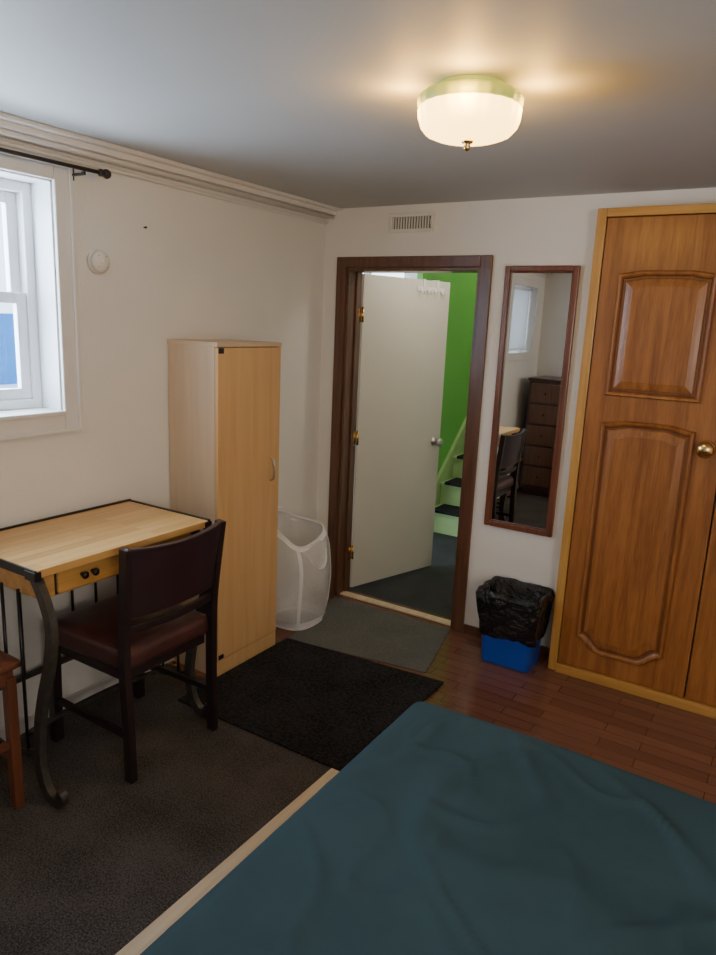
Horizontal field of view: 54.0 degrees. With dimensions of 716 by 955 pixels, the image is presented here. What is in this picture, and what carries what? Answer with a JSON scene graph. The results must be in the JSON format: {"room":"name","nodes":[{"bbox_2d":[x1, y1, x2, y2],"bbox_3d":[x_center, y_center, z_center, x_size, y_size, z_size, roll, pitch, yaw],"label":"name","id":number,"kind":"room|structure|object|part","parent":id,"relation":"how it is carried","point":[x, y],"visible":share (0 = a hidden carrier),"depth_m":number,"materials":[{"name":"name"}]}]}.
{"room":"bedroom","nodes":[
{"label":"bedroom","id":0,"kind":"room"},
{"bbox_2d":[0,137,325,727],"bbox_3d":[-1.331,-0.096,2.511,0.200,2.190,4.070,10,15,31],"label":"wall","id":1,"kind":"structure","parent":0,"point":[202,267],"depth_m":2.94,"materials":[{"name":"paint"}]},
{"bbox_2d":[0,178,41,410],"bbox_3d":[-1.428,-0.605,2.300,0.080,0.802,0.768,10,15,31],"label":"window","id":2,"kind":"structure","parent":1,"relation":"in","point":[22,190],"depth_m":2.56,"materials":[{"name":"white plastic"}]},
{"bbox_3d":[-1.432,-0.776,2.270,0.028,0.386,0.698,10,15,31],"label":"upper sash","id":3,"kind":"part","parent":2,"relation":"part of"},
{"bbox_3d":[-1.420,-0.433,2.329,0.025,0.386,0.698,10,15,31],"label":"lower sash","id":4,"kind":"part","parent":2,"relation":"part of","materials":[{"name":"white plastic"}]},
{"bbox_2d":[0,169,61,409],"bbox_3d":[-1.356,-0.595,2.256,0.130,0.808,0.780,10,15,31],"label":"lining","id":5,"kind":"object","parent":1,"relation":"attached to","point":[41,191],"visible":1,"depth_m":2.56,"materials":[{"name":"white plastic"}]},
{"bbox_2d":[0,407,66,420],"bbox_3d":[-1.361,-0.191,2.337,0.160,0.016,0.780,10,15,31],"label":"sill","id":6,"kind":"structure","parent":1,"relation":"attached to","point":[16,414],"depth_m":2.54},
{"bbox_2d":[0,153,78,435],"bbox_3d":[-1.294,-0.573,2.220,0.018,0.950,0.920,10,15,31],"label":"window frame","id":7,"kind":"structure","parent":1,"relation":"attached to","point":[58,175],"depth_m":2.53,"materials":[{"name":"white wood"}]},
{"bbox_2d":[0,152,83,439],"bbox_3d":[-1.282,-0.571,2.213,0.010,0.950,0.920,10,15,31],"label":"bead","id":8,"kind":"object","parent":1,"relation":"attached to","point":[70,170],"depth_m":2.56},
{"bbox_2d":[0,147,110,180],"bbox_3d":[-1.228,-1.006,2.103,0.084,0.052,1.135,10,15,31],"label":"curtain rod","id":9,"kind":"object","parent":1,"relation":"attached to","point":[105,173],"visible":1,"depth_m":2.40,"materials":[{"name":"metal"}]},
{"bbox_2d":[86,249,109,273],"bbox_3d":[-0.973,-0.815,2.651,0.042,0.092,0.092,10,15,31],"label":"smoke detector","id":10,"kind":"object","parent":1,"relation":"attached to","point":[98,261],"visible":1,"depth_m":2.63,"materials":[{"name":"white plastic"}]},
{"bbox_2d":[0,579,314,740],"bbox_3d":[-1.295,0.957,2.672,0.012,0.070,3.838,10,15,31],"label":"baseboard","id":11,"kind":"structure","parent":1,"relation":"attached to","point":[109,681],"depth_m":2.92,"materials":[{"name":"white wood"}]},
{"bbox_2d":[0,140,327,223],"bbox_3d":[-1.199,-1.075,2.223,0.016,0.021,3.848,10,15,31],"label":"conduit","id":12,"kind":"object","parent":1,"relation":"attached to","point":[2,142],"visible":0.99,"depth_m":2.77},
{"bbox_2d":[0,128,333,218],"bbox_3d":[-1.165,-1.097,2.198,0.018,0.018,3.848,10,15,31],"label":"conduit","id":13,"kind":"object","parent":1,"relation":"attached to","point":[2,131],"visible":1,"depth_m":2.72,"materials":[{"name":"white plastic"}]},
{"bbox_2d":[0,112,341,218],"bbox_3d":[-1.162,-1.115,2.193,0.105,0.050,3.849,10,15,31],"label":"trim","id":14,"kind":"structure","parent":1,"relation":"attached to","point":[7,121],"depth_m":2.69,"materials":[{"name":"white wood"}]},
{"bbox_2d":[0,0,715,208],"bbox_3d":[0.468,-0.900,1.194,4.250,0.100,4.070,10,15,31],"label":"ceiling","id":15,"kind":"structure","parent":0,"point":[315,100],"depth_m":1.81,"materials":[{"name":"paint"}]},
{"bbox_2d":[417,74,523,150],"bbox_3d":[0.281,-0.908,1.778,0.266,0.152,0.266,10,15,31],"label":"ceiling light","id":16,"kind":"object","parent":15,"relation":"attached to","point":[468,110],"depth_m":1.69,"materials":[{"name":"white glass"}]},
{"bbox_2d":[409,273,417,278],"bbox_3d":[-0.042,-1.210,5.462,1.195,3.200,0.100,10,15,31],"label":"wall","id":17,"kind":"structure","parent":0,"point":[411,275],"depth_m":5.07,"materials":[{"name":"white paint"}]},
{"bbox_2d":[364,273,408,277],"bbox_3d":[0.068,-1.321,5.363,0.750,0.770,0.050,10,15,31],"label":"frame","id":18,"kind":"object","parent":17,"relation":"attached to","point":[406,275],"visible":0.02,"depth_m":5.12,"materials":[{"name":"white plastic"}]},
{"bbox_2d":[168,532,715,803],"bbox_3d":[0.978,0.921,3.676,5.400,0.100,8.150,10,15,31],"label":"floor","id":19,"kind":"structure","parent":0,"point":[671,746],"depth_m":3.08,"materials":[{"name":"laminate"}]},
{"bbox_2d":[0,663,330,954],"bbox_3d":[-1.148,1.163,1.919,1.072,0.006,2.640,10,15,31],"label":"carpet","id":20,"kind":"object","parent":19,"relation":"on","point":[88,875],"visible":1,"depth_m":2.27,"materials":[{"name":"grey carpet"}]},
{"bbox_2d":[0,650,24,808],"bbox_3d":[-1.293,0.824,2.188,0.335,0.525,0.350,10,15,31],"label":"wooden stool","id":21,"kind":"object","parent":20,"relation":"on","point":[10,749],"visible":1,"depth_m":2.23,"materials":[{"name":"brown wood"}]},
{"bbox_2d":[0,499,211,808],"bbox_3d":[-0.962,0.589,2.598,0.502,0.827,0.747,10,15,31],"label":"writing desk","id":22,"kind":"object","parent":20,"relation":"on","point":[43,559],"visible":0.7,"depth_m":2.35,"materials":[{"name":"beige wood"}]},
{"bbox_3d":[-1.166,0.627,2.333,0.011,0.590,0.011,10,15,31],"label":"rod","id":23,"kind":"part","parent":22,"relation":"part of","materials":[{"name":"black metal"}]},
{"bbox_3d":[-1.090,0.641,2.287,0.011,0.590,0.011,10,15,31],"label":"rod","id":24,"kind":"part","parent":22,"relation":"part of","materials":[{"name":"black metal"}]},
{"bbox_3d":[-1.230,0.513,2.561,0.011,0.470,0.011,10,15,31],"label":"rod","id":25,"kind":"part","parent":22,"relation":"part of","materials":[{"name":"black metal"}]},
{"bbox_3d":[-1.153,0.716,2.746,0.012,0.020,0.660,10,15,31],"label":"rail","id":26,"kind":"part","parent":22,"relation":"part of","materials":[{"name":"metal"}]},
{"bbox_3d":[-0.990,0.676,2.229,0.143,0.815,0.024,10,15,31],"label":"leg","id":27,"kind":"part","parent":22,"relation":"part of","materials":[{"name":"metal"}]},
{"bbox_3d":[-1.114,0.478,2.740,0.011,0.470,0.011,10,15,31],"label":"rod","id":28,"kind":"part","parent":22,"relation":"part of","materials":[{"name":"black metal"}]},
{"bbox_3d":[-0.888,0.316,2.281,0.028,0.026,0.026,10,15,31],"label":"drawer knob","id":29,"kind":"part","parent":22,"relation":"part of","materials":[{"name":"black metal"}]},
{"bbox_3d":[-0.867,0.310,2.314,0.028,0.026,0.026,10,15,31],"label":"drawer knob","id":30,"kind":"part","parent":22,"relation":"part of","materials":[{"name":"black metal"}]},
{"bbox_3d":[-1.056,0.461,2.830,0.011,0.470,0.011,10,15,31],"label":"rod","id":31,"kind":"part","parent":22,"relation":"part of","materials":[{"name":"black metal"}]},
{"bbox_3d":[-0.999,0.444,2.919,0.011,0.470,0.011,10,15,31],"label":"rod","id":32,"kind":"part","parent":22,"relation":"part of","materials":[{"name":"black metal"}]},
{"bbox_3d":[-0.809,0.286,2.441,0.013,0.079,0.532,10,15,31],"label":"drawer","id":33,"kind":"part","parent":22,"relation":"part of","materials":[{"name":"brown wood"}]},
{"bbox_3d":[-0.731,0.534,2.842,0.011,0.590,0.011,10,15,31],"label":"rod","id":34,"kind":"part","parent":22,"relation":"part of","materials":[{"name":"black metal"}]},
{"bbox_3d":[-0.631,0.569,2.784,0.143,0.815,0.024,10,15,31],"label":"leg","id":35,"kind":"part","parent":22,"relation":"part of","materials":[{"name":"metal"}]},
{"bbox_2d":[49,519,225,784],"bbox_3d":[-0.825,0.577,2.615,0.509,0.858,0.458,10,15,31],"label":"dining chair","id":36,"kind":"object","parent":20,"relation":"on","point":[130,633],"visible":0.93,"depth_m":2.46,"materials":[{"name":"brown wood"}]},
{"bbox_3d":[-1.128,0.797,2.619,0.044,0.401,0.034,10,15,31],"label":"leg","id":37,"kind":"part","parent":36,"relation":"part of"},
{"bbox_3d":[-0.768,0.641,2.341,0.071,0.858,0.042,10,15,31],"label":"post","id":38,"kind":"part","parent":36,"relation":"part of","materials":[{"name":"brown wood"}]},
{"bbox_3d":[-0.858,0.616,2.644,0.405,0.037,0.390,10,15,31],"label":"seat frame","id":39,"kind":"part","parent":36,"relation":"part of","materials":[{"name":"brown wood"}]},
{"bbox_2d":[56,594,207,669],"bbox_3d":[-0.853,0.554,2.629,0.440,0.104,0.439,10,15,31],"label":"seat cushion","id":40,"kind":"object","parent":36,"relation":"on","point":[89,634],"depth_m":2.50,"materials":[{"name":"brown leather"}]},
{"bbox_3d":[-0.919,0.735,2.942,0.044,0.401,0.034,10,15,31],"label":"leg","id":41,"kind":"part","parent":36,"relation":"part of","materials":[{"name":"brown wood"}]},
{"bbox_3d":[-0.653,0.479,2.486,0.044,0.030,0.398,10,15,31],"label":"rail","id":42,"kind":"part","parent":36,"relation":"part of","materials":[{"name":"brown wood"}]},
{"bbox_3d":[-0.630,0.318,2.440,0.078,0.256,0.437,10,15,31],"label":"panel","id":43,"kind":"part","parent":36,"relation":"part of","materials":[{"name":"brown leather"}]},
{"bbox_3d":[-0.545,0.574,2.685,0.071,0.858,0.042,10,15,31],"label":"post","id":44,"kind":"part","parent":36,"relation":"part of","materials":[{"name":"brown wood"}]},
{"bbox_2d":[178,638,443,770],"bbox_3d":[-0.184,0.939,3.089,0.850,0.008,0.825,10,15,31],"label":"floor mat","id":45,"kind":"object","parent":20,"relation":"on","point":[324,706],"visible":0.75,"depth_m":3.02,"materials":[{"name":"black carpet"}]},
{"bbox_2d":[167,339,281,676],"bbox_3d":[-0.601,0.128,3.256,0.318,1.495,0.421,10,15,31],"label":"cabinet","id":46,"kind":"object","parent":19,"relation":"on","point":[224,394],"visible":0.9,"depth_m":3.11,"materials":[{"name":"brown wood"}]},
{"bbox_3d":[-0.582,-0.595,3.104,0.289,0.018,0.421,10,15,31],"label":"panel","id":47,"kind":"part","parent":46,"relation":"part of","materials":[{"name":"brown wood"}]},
{"bbox_3d":[-0.497,0.115,3.186,0.017,1.389,0.411,10,15,31],"label":"door","id":48,"kind":"part","parent":46,"relation":"part of","materials":[{"name":"brown wood"}]},
{"bbox_3d":[-0.397,-0.037,3.264,0.031,0.118,0.009,10,15,31],"label":"handle","id":49,"kind":"part","parent":46,"relation":"part of","materials":[{"name":"metal"}]},
{"bbox_2d":[115,768,339,954],"bbox_3d":[-0.724,1.263,1.540,0.125,0.010,2.435,10,15,31],"label":"floor strip","id":50,"kind":"object","parent":19,"relation":"on","point":[136,946],"visible":0.45,"depth_m":2.04,"materials":[{"name":"brown wood"}]},
{"bbox_2d":[276,506,330,630],"bbox_3d":[-0.324,0.477,3.759,0.354,0.610,0.355,10,15,31],"label":"laundry hamper","id":51,"kind":"object","parent":19,"relation":"on","point":[297,551],"visible":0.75,"depth_m":3.72,"materials":[{"name":"white fabric"}]},
{"bbox_3d":[-0.212,0.412,3.672,0.089,0.116,0.177,10,15,31],"label":"carry handle","id":52,"kind":"part","parent":51,"relation":"part of","materials":[{"name":"white fabric"}]},
{"bbox_2d":[289,596,449,672],"bbox_3d":[0.091,0.814,3.740,0.780,0.006,0.633,8,14,23],"label":"door mat","id":53,"kind":"object","parent":19,"relation":"on","point":[346,626],"visible":0.96,"depth_m":3.67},
{"bbox_2d":[340,591,450,625],"bbox_3d":[0.216,0.749,4.042,0.741,0.012,0.055,10,15,31],"label":"threshold","id":54,"kind":"object","parent":19,"relation":"on","point":[345,593],"depth_m":4.03,"materials":[{"name":"beige wood"}]},
{"bbox_2d":[140,701,715,954],"bbox_3d":[0.601,1.154,1.095,1.947,0.528,1.452,10,15,31],"label":"bed","id":55,"kind":"object","parent":19,"relation":"on","point":[450,832],"visible":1,"depth_m":1.47,"materials":[{"name":"fabric"}]},
{"bbox_2d":[433,415,466,536],"bbox_3d":[1.497,-0.565,5.849,1.103,1.905,1.965,10,15,31],"label":"staircase","id":56,"kind":"structure","parent":19,"relation":"on","point":[449,477],"depth_m":5.68,"materials":[{"name":"green paint"}]},
{"bbox_2d":[476,576,554,672],"bbox_3d":[0.754,0.718,3.433,0.333,0.383,0.253,10,15,31],"label":"trash bin","id":57,"kind":"object","parent":19,"relation":"on","point":[514,614],"visible":1,"depth_m":3.36,"materials":[{"name":"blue plastic"}]},
{"bbox_2d":[555,203,715,718],"bbox_3d":[1.506,-0.021,2.917,1.130,2.110,0.142,10,15,31],"label":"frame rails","id":58,"kind":"object","parent":19,"relation":"on","point":[659,696],"visible":0.62,"depth_m":3.08,"materials":[{"name":"brown wood"}]},
{"bbox_2d":[417,273,476,474],"bbox_3d":[1.202,-1.824,6.168,0.100,4.200,2.900,10,15,31],"label":"wall","id":59,"kind":"structure","parent":0,"point":[462,296],"depth_m":5.67,"materials":[{"name":"green paint"}]},
{"bbox_2d":[315,188,715,686],"bbox_3d":[1.540,-0.088,3.040,4.100,2.190,0.120,10,15,31],"label":"wall","id":60,"kind":"structure","parent":0,"point":[558,230],"depth_m":3.45,"materials":[{"name":"paint"}]},
{"bbox_2d":[315,579,325,592],"bbox_3d":[-0.229,0.655,4.247,0.095,0.070,0.012,10,15,31],"label":"baseboard","id":61,"kind":"structure","parent":60,"relation":"attached to","point":[320,581],"depth_m":4.24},
{"bbox_2d":[351,545,353,558],"bbox_3d":[-0.032,0.452,4.244,0.014,0.085,0.014,10,15,31],"label":"hinge","id":62,"kind":"object","parent":60,"relation":"attached to","point":[352,553],"visible":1,"depth_m":4.24,"materials":[{"name":"gold metal"}]},
{"bbox_2d":[356,430,358,444],"bbox_3d":[-0.002,-0.231,4.093,0.014,0.085,0.014,10,15,31],"label":"hinge","id":63,"kind":"object","parent":60,"relation":"attached to","point":[357,436],"visible":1,"depth_m":4.09,"materials":[{"name":"gold metal"}]},
{"bbox_2d":[361,307,363,321],"bbox_3d":[0.027,-0.914,3.942,0.014,0.085,0.014,10,15,31],"label":"hinge","id":64,"kind":"object","parent":60,"relation":"attached to","point":[362,318],"visible":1,"depth_m":3.94,"materials":[{"name":"gold metal"}]},
{"bbox_2d":[349,274,449,586],"bbox_3d":[0.277,-0.265,4.319,0.715,1.853,0.103,-8,16,-40],"label":"door slab","id":65,"kind":"structure","parent":60,"relation":"in","point":[402,349],"depth_m":4.30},
{"bbox_2d":[421,279,439,288],"bbox_3d":[0.432,-1.176,4.266,0.140,0.050,0.046,-8,16,-40],"label":"hook strap","id":66,"kind":"object","parent":65,"relation":"attached to","point":[424,280],"visible":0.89,"depth_m":4.28,"materials":[{"name":"white metal"}]},
{"bbox_2d":[417,286,444,292],"bbox_3d":[0.444,-1.140,4.258,0.073,0.025,0.231,10,15,31],"label":"bar","id":67,"kind":"object","parent":65,"relation":"attached to","point":[418,287],"depth_m":4.25,"materials":[{"name":"white metal"}]},
{"bbox_3d":[0.510,-0.228,4.514,0.054,0.054,0.068,-8,16,-40],"label":"knob","id":68,"kind":"part","parent":65,"relation":"part of","materials":[{"name":"silver metal"}]},
{"bbox_2d":[326,255,493,632],"bbox_3d":[0.264,-0.167,3.853,0.775,1.885,0.135,10,15,31],"label":"trim","id":69,"kind":"structure","parent":60,"relation":"attached to","point":[354,275],"depth_m":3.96,"materials":[{"name":"wood"}]},
{"bbox_2d":[348,308,361,559],"bbox_3d":[-0.020,-0.228,4.086,0.003,1.480,0.028,10,15,31],"label":"door hinges","id":70,"kind":"object","parent":69,"relation":"attached to","point":[359,313],"depth_m":4.08,"materials":[{"name":"gold metal"}]},
{"bbox_2d":[388,212,434,232],"bbox_3d":[0.267,-1.288,3.545,0.260,0.095,0.022,10,15,31],"label":"air vent","id":71,"kind":"object","parent":60,"relation":"in","point":[417,221],"visible":1,"depth_m":3.54,"materials":[{"name":"white plastic"}]},
{"bbox_2d":[463,624,549,656],"bbox_3d":[0.776,0.845,3.634,0.500,0.050,0.012,10,15,31],"label":"baseboard","id":72,"kind":"structure","parent":60,"relation":"attached to","point":[468,629],"depth_m":3.72,"materials":[{"name":"brown wood"}]},
{"bbox_2d":[484,265,580,536],"bbox_3d":[0.821,-0.355,3.366,0.350,1.270,0.024,10,15,31],"label":"wall mirror","id":73,"kind":"object","parent":60,"relation":"attached to","point":[539,305],"visible":1,"depth_m":3.36,"materials":[{"name":"brown mirror"}]},
{"bbox_2d":[558,214,715,696],"bbox_3d":[1.231,-0.057,3.003,0.559,2.024,0.103,10,15,31],"label":"door leaf","id":74,"kind":"structure","parent":60,"relation":"in","point":[670,242],"depth_m":2.99,"materials":[{"name":"brown wood"}]},
{"bbox_3d":[1.413,-0.113,2.854,0.069,0.069,0.069,10,15,31],"label":"knob","id":75,"kind":"part","parent":74,"relation":"part of","materials":[{"name":"gold metal"}]},
{"bbox_2d":[576,270,715,664],"bbox_3d":[1.472,0.042,2.880,0.980,1.720,0.015,10,15,31],"label":"panels","id":76,"kind":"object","parent":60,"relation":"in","point":[663,319],"depth_m":3.02,"materials":[{"name":"brown wood"}]},
{"bbox_3d":[1.207,0.302,3.101,0.382,1.095,0.015,10,15,31],"label":"panel","id":77,"kind":"part","parent":76,"relation":"part of","materials":[{"name":"brown wood"}]},
{"bbox_3d":[1.246,-0.586,2.905,0.382,0.525,0.015,10,15,31],"label":"panel","id":78,"kind":"part","parent":76,"relation":"part of","materials":[{"name":"brown wood"}]},
{"bbox_2d":[685,504,715,706],"bbox_3d":[1.726,0.023,2.740,0.559,2.024,0.034,10,15,31],"label":"door leaf","id":79,"kind":"structure","parent":60,"relation":"in","point":[701,683],"depth_m":3.00,"materials":[{"name":"brown wood"}]},
{"bbox_2d":[548,208,608,669],"bbox_3d":[1.510,-0.022,2.922,1.210,2.110,0.130,10,15,31],"label":"door frame","id":80,"kind":"structure","parent":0,"point":[602,219],"depth_m":3.14,"materials":[{"name":"brown wood"}]},
{"label":"outside","id":81,"kind":"structure","parent":0,"visible":0},
{"bbox_2d":[0,384,17,388],"bbox_3d":[-6.177,-0.401,3.610,8.400,0.100,8.900,10,15,31],"label":"ground","id":82,"kind":"structure","parent":81,"point":[7,385],"depth_m":5.44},
{"bbox_2d":[0,313,17,384],"bbox_3d":[-2.962,-0.990,5.400,0.200,0.550,7.500,10,15,31],"label":"siding","id":83,"kind":"object","parent":82,"relation":"on","point":[8,363],"visible":0.02,"depth_m":5.53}
]}

